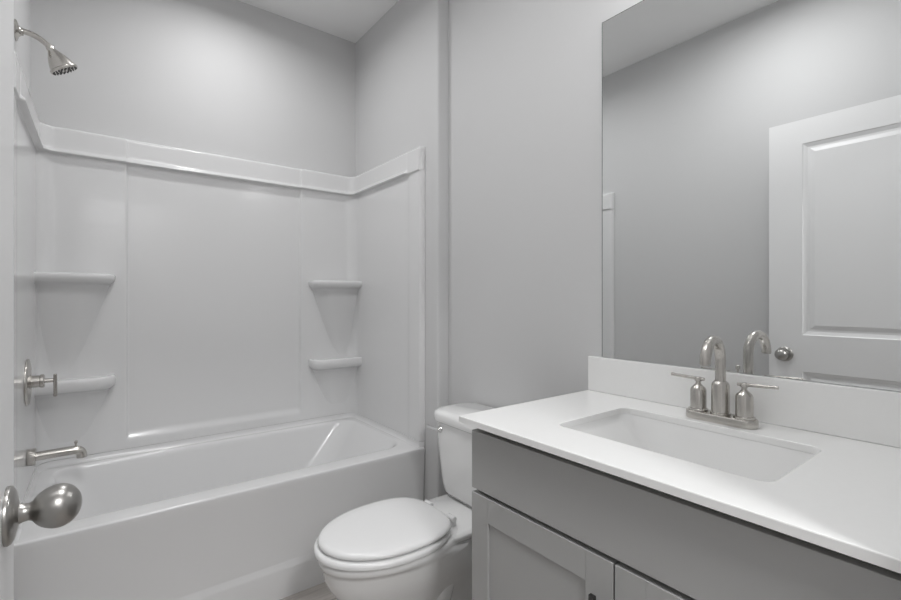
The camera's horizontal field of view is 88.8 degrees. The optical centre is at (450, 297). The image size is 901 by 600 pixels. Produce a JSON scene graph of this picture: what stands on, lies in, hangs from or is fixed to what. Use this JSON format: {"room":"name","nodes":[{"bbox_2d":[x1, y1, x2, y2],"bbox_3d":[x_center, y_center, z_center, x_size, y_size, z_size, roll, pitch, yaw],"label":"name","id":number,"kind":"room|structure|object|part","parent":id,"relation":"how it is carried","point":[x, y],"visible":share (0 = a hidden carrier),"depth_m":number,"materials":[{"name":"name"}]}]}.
{"room":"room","nodes":[
{"label":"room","id":0,"kind":"room"},
{"bbox_2d":[14,0,29,91],"bbox_3d":[-1.060,-0.199,0.919,0.100,2.827,2.608,0,0,-37],"label":"wall","id":1,"kind":"structure","parent":0,"point":[21,7],"depth_m":1.80,"materials":[{"name":"white paint"}]},
{"bbox_2d":[14,19,77,75],"bbox_3d":[-1.467,-0.898,1.675,0.170,0.158,0.092,0,0,-37],"label":"shower fixture","id":2,"kind":"object","parent":1,"relation":"attached to","point":[58,62],"visible":1,"depth_m":1.67,"materials":[{"name":"silver metal"}]},
{"bbox_3d":[-1.486,-0.929,1.648,0.089,0.049,0.019,0,0,-37],"label":"shower arm","id":3,"kind":"part","parent":2,"relation":"part of","materials":[{"name":"silver metal"}]},
{"bbox_2d":[30,0,354,176],"bbox_3d":[-1.213,-0.199,2.507,1.785,2.827,0.100,0,0,-37],"label":"wall","id":4,"kind":"structure","parent":0,"point":[229,78],"depth_m":2.39,"materials":[{"name":"white paint"}]},
{"bbox_2d":[280,582,336,599],"bbox_3d":[0.098,1.265,0.641,3.800,0.100,4.700,0,0,-37],"label":"floor","id":5,"kind":"structure","parent":0,"point":[321,591],"depth_m":1.89,"materials":[{"name":"grey wood"}]},
{"bbox_2d":[14,413,424,599],"bbox_3d":[-0.967,0.964,2.135,1.520,0.503,0.786,0,0,-37],"label":"bathtub","id":6,"kind":"object","parent":5,"relation":"on","point":[240,514],"visible":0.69,"depth_m":1.88,"materials":[{"name":"white plastic"}]},
{"bbox_2d":[14,51,424,502],"bbox_3d":[-0.969,-0.019,2.137,1.521,1.461,0.782,0,0,-37],"label":"tub surround","id":7,"kind":"object","parent":6,"relation":"on","point":[169,294],"visible":0.94,"depth_m":2.33,"materials":[{"name":"white plastic"}]},
{"bbox_2d":[24,359,56,405],"bbox_3d":[-1.530,0.311,1.725,0.085,0.172,0.172,0,0,-37],"label":"shower valve","id":8,"kind":"object","parent":7,"relation":"attached to","point":[30,381],"visible":1,"depth_m":1.70,"materials":[{"name":"silver metal"}]},
{"bbox_3d":[-1.501,0.331,1.748,0.011,0.085,0.016,0,0,-37],"label":"lever handle","id":9,"kind":"part","parent":8,"relation":"part of","materials":[{"name":"silver metal"}]},
{"bbox_2d":[26,440,86,465],"bbox_3d":[-1.501,0.590,1.760,0.174,0.068,0.062,0,0,-37],"label":"tub spout","id":10,"kind":"object","parent":7,"relation":"attached to","point":[33,456],"visible":1,"depth_m":1.74,"materials":[{"name":"silver metal"}]},
{"bbox_2d":[34,373,115,443],"bbox_3d":[-1.641,0.497,2.020,0.278,0.294,0.118,0,0,-37],"label":"corner shelf","id":11,"kind":"object","parent":7,"relation":"attached to","point":[83,409],"depth_m":2.03,"materials":[{"name":"white plastic"}]},
{"bbox_2d":[34,272,115,374],"bbox_3d":[-1.641,0.120,2.020,0.278,0.458,0.118,0,0,-37],"label":"corner shelf","id":12,"kind":"object","parent":7,"relation":"attached to","point":[75,312],"depth_m":2.03,"materials":[{"name":"white plastic"}]},
{"bbox_2d":[308,357,361,403],"bbox_3d":[-0.686,0.504,2.750,0.293,0.294,0.118,0,0,-37],"label":"corner shelf","id":13,"kind":"object","parent":7,"relation":"attached to","point":[331,380],"depth_m":2.76,"materials":[{"name":"white plastic"}]},
{"bbox_2d":[308,280,361,353],"bbox_3d":[-0.686,0.126,2.750,0.294,0.458,0.118,0,0,-37],"label":"corner shelf","id":14,"kind":"object","parent":7,"relation":"attached to","point":[334,306],"depth_m":2.77,"materials":[{"name":"white plastic"}]},
{"bbox_2d":[314,403,494,599],"bbox_3d":[-0.105,0.842,1.685,0.793,0.746,0.468,0,0,-37],"label":"toilet","id":15,"kind":"object","parent":5,"relation":"on","point":[403,548],"visible":0.81,"depth_m":1.55,"materials":[{"name":"white ceramic"}]},
{"bbox_3d":[-0.232,0.814,1.588,0.473,0.020,0.384,0,0,-37],"label":"seat","id":16,"kind":"part","parent":15,"relation":"part of","materials":[{"name":"white plastic"}]},
{"bbox_3d":[-0.231,0.788,1.589,0.450,0.024,0.366,0,0,-37],"label":"lid","id":17,"kind":"part","parent":15,"relation":"part of","materials":[{"name":"white plastic"}]},
{"bbox_3d":[-0.128,1.021,1.667,0.715,0.388,0.360,0,0,-37],"label":"bowl","id":18,"kind":"part","parent":15,"relation":"part of","materials":[{"name":"white ceramic"}]},
{"bbox_3d":[-0.068,0.547,1.939,0.026,0.029,0.088,0,0,-37],"label":"flush lever","id":19,"kind":"part","parent":15,"relation":"part of","materials":[{"name":"silver metal"}]},
{"bbox_3d":[0.129,0.672,1.864,0.204,0.310,0.426,0,0,-37],"label":"tank","id":20,"kind":"part","parent":15,"relation":"part of","materials":[{"name":"white ceramic"}]},
{"bbox_3d":[0.124,0.493,1.860,0.217,0.048,0.468,0,0,-37],"label":"tank lid","id":21,"kind":"part","parent":15,"relation":"part of","materials":[{"name":"white ceramic"}]},
{"bbox_2d":[472,428,900,599],"bbox_3d":[0.529,0.774,1.049,0.585,0.882,0.877,0,0,-37],"label":"vanity cabinet","id":22,"kind":"object","parent":5,"relation":"on","point":[546,526],"visible":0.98,"depth_m":0.90,"materials":[{"name":"grey paint"}]},
{"bbox_3d":[0.194,0.809,1.073,0.006,0.454,0.300,0,0,-37],"label":"inset panel","id":23,"kind":"part","parent":22,"relation":"part of","materials":[{"name":"grey paint"}]},
{"bbox_3d":[0.195,0.809,1.074,0.020,0.582,0.428,0,0,-37],"label":"cabinet door","id":24,"kind":"part","parent":22,"relation":"part of","materials":[{"name":"grey paint"}]},
{"bbox_3d":[0.287,0.648,0.910,0.032,0.130,0.012,0,0,-37],"label":"bar pull","id":25,"kind":"part","parent":22,"relation":"part of","materials":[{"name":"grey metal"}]},
{"bbox_3d":[0.461,0.809,0.726,0.020,0.582,0.440,0,0,-37],"label":"cabinet door","id":26,"kind":"part","parent":22,"relation":"part of","materials":[{"name":"grey paint"}]},
{"bbox_2d":[459,356,900,573],"bbox_3d":[0.525,0.265,1.056,0.586,0.132,0.895,0,0,-37],"label":"countertop","id":27,"kind":"structure","parent":22,"relation":"on","point":[845,498],"depth_m":0.98,"materials":[{"name":"white stone"}]},
{"bbox_2d":[569,414,814,481],"bbox_3d":[0.522,0.405,1.056,0.351,0.145,0.510,0,0,-37],"label":"undermount sink","id":28,"kind":"object","parent":27,"relation":"in","point":[754,460],"visible":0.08,"depth_m":1.16,"materials":[{"name":"white ceramic"}]},
{"bbox_2d":[671,335,778,429],"bbox_3d":[0.687,0.203,1.172,0.172,0.223,0.194,0,0,4],"label":"sink faucet","id":29,"kind":"object","parent":27,"relation":"on","point":[720,413],"visible":1,"depth_m":1.15,"materials":[{"name":"silver metal"}]},
{"bbox_3d":[0.637,0.211,1.237,0.009,0.012,0.086,0,0,-37],"label":"lever","id":30,"kind":"part","parent":29,"relation":"part of","materials":[{"name":"silver metal"}]},
{"bbox_3d":[0.654,0.252,1.215,0.047,0.088,0.047,0,0,-37],"label":"handle","id":31,"kind":"part","parent":29,"relation":"part of","materials":[{"name":"silver metal"}]},
{"bbox_3d":[0.687,0.254,1.172,0.047,0.087,0.047,0,0,-37],"label":"spout","id":32,"kind":"part","parent":29,"relation":"part of","materials":[{"name":"silver metal"}]},
{"bbox_3d":[0.687,0.305,1.172,0.054,0.020,0.168,0,0,-37],"label":"plate","id":33,"kind":"part","parent":29,"relation":"part of","materials":[{"name":"silver metal"}]},
{"bbox_3d":[0.721,0.252,1.129,0.047,0.088,0.047,0,0,-37],"label":"handle","id":34,"kind":"part","parent":29,"relation":"part of","materials":[{"name":"silver metal"}]},
{"bbox_3d":[0.738,0.211,1.106,0.009,0.012,0.086,0,0,-37],"label":"lever","id":35,"kind":"part","parent":29,"relation":"part of","materials":[{"name":"silver metal"}]},
{"bbox_2d":[239,0,397,42],"bbox_3d":[0.098,-1.662,0.641,3.800,0.100,4.700,0,0,-37],"label":"ceiling","id":36,"kind":"structure","parent":0,"point":[349,20],"depth_m":2.60,"materials":[{"name":"white paint"}]},
{"bbox_2d":[355,0,900,499],"bbox_3d":[0.254,-0.199,1.925,0.161,2.827,2.608,0,0,-37],"label":"wall","id":37,"kind":"structure","parent":0,"point":[502,98],"depth_m":1.97,"materials":[{"name":"white paint"}]},
{"bbox_2d":[588,356,900,447],"bbox_3d":[0.750,0.257,1.228,0.018,0.116,0.895,0,0,-37],"label":"backsplash","id":38,"kind":"structure","parent":37,"relation":"attached to","point":[870,415],"depth_m":1.13,"materials":[{"name":"white stone"}]},
{"bbox_2d":[602,0,900,390],"bbox_3d":[0.769,-0.364,1.214,0.006,1.124,0.846,0,0,-37],"label":"wall mirror","id":39,"kind":"object","parent":37,"relation":"attached to","point":[751,149],"visible":1,"depth_m":1.19,"materials":[{"name":"silver glass"}]},
{"bbox_3d":[0.363,-0.198,0.294,3.600,2.827,0.115,0,0,-37],"label":"wall","id":40,"kind":"structure","parent":0,"visible":0},
{"bbox_2d":[0,0,81,599],"bbox_3d":[-0.379,0.157,0.324,0.173,2.093,0.828,0,0,-37],"label":"door","id":41,"kind":"structure","parent":40,"relation":"in","point":[57,505],"depth_m":0.60,"materials":[{"name":"white paint"}]},
{"bbox_3d":[-0.545,0.285,0.628,0.066,0.057,0.057,0,0,-37],"label":"knob","id":42,"kind":"part","parent":41,"relation":"part of","materials":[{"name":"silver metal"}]}
]}

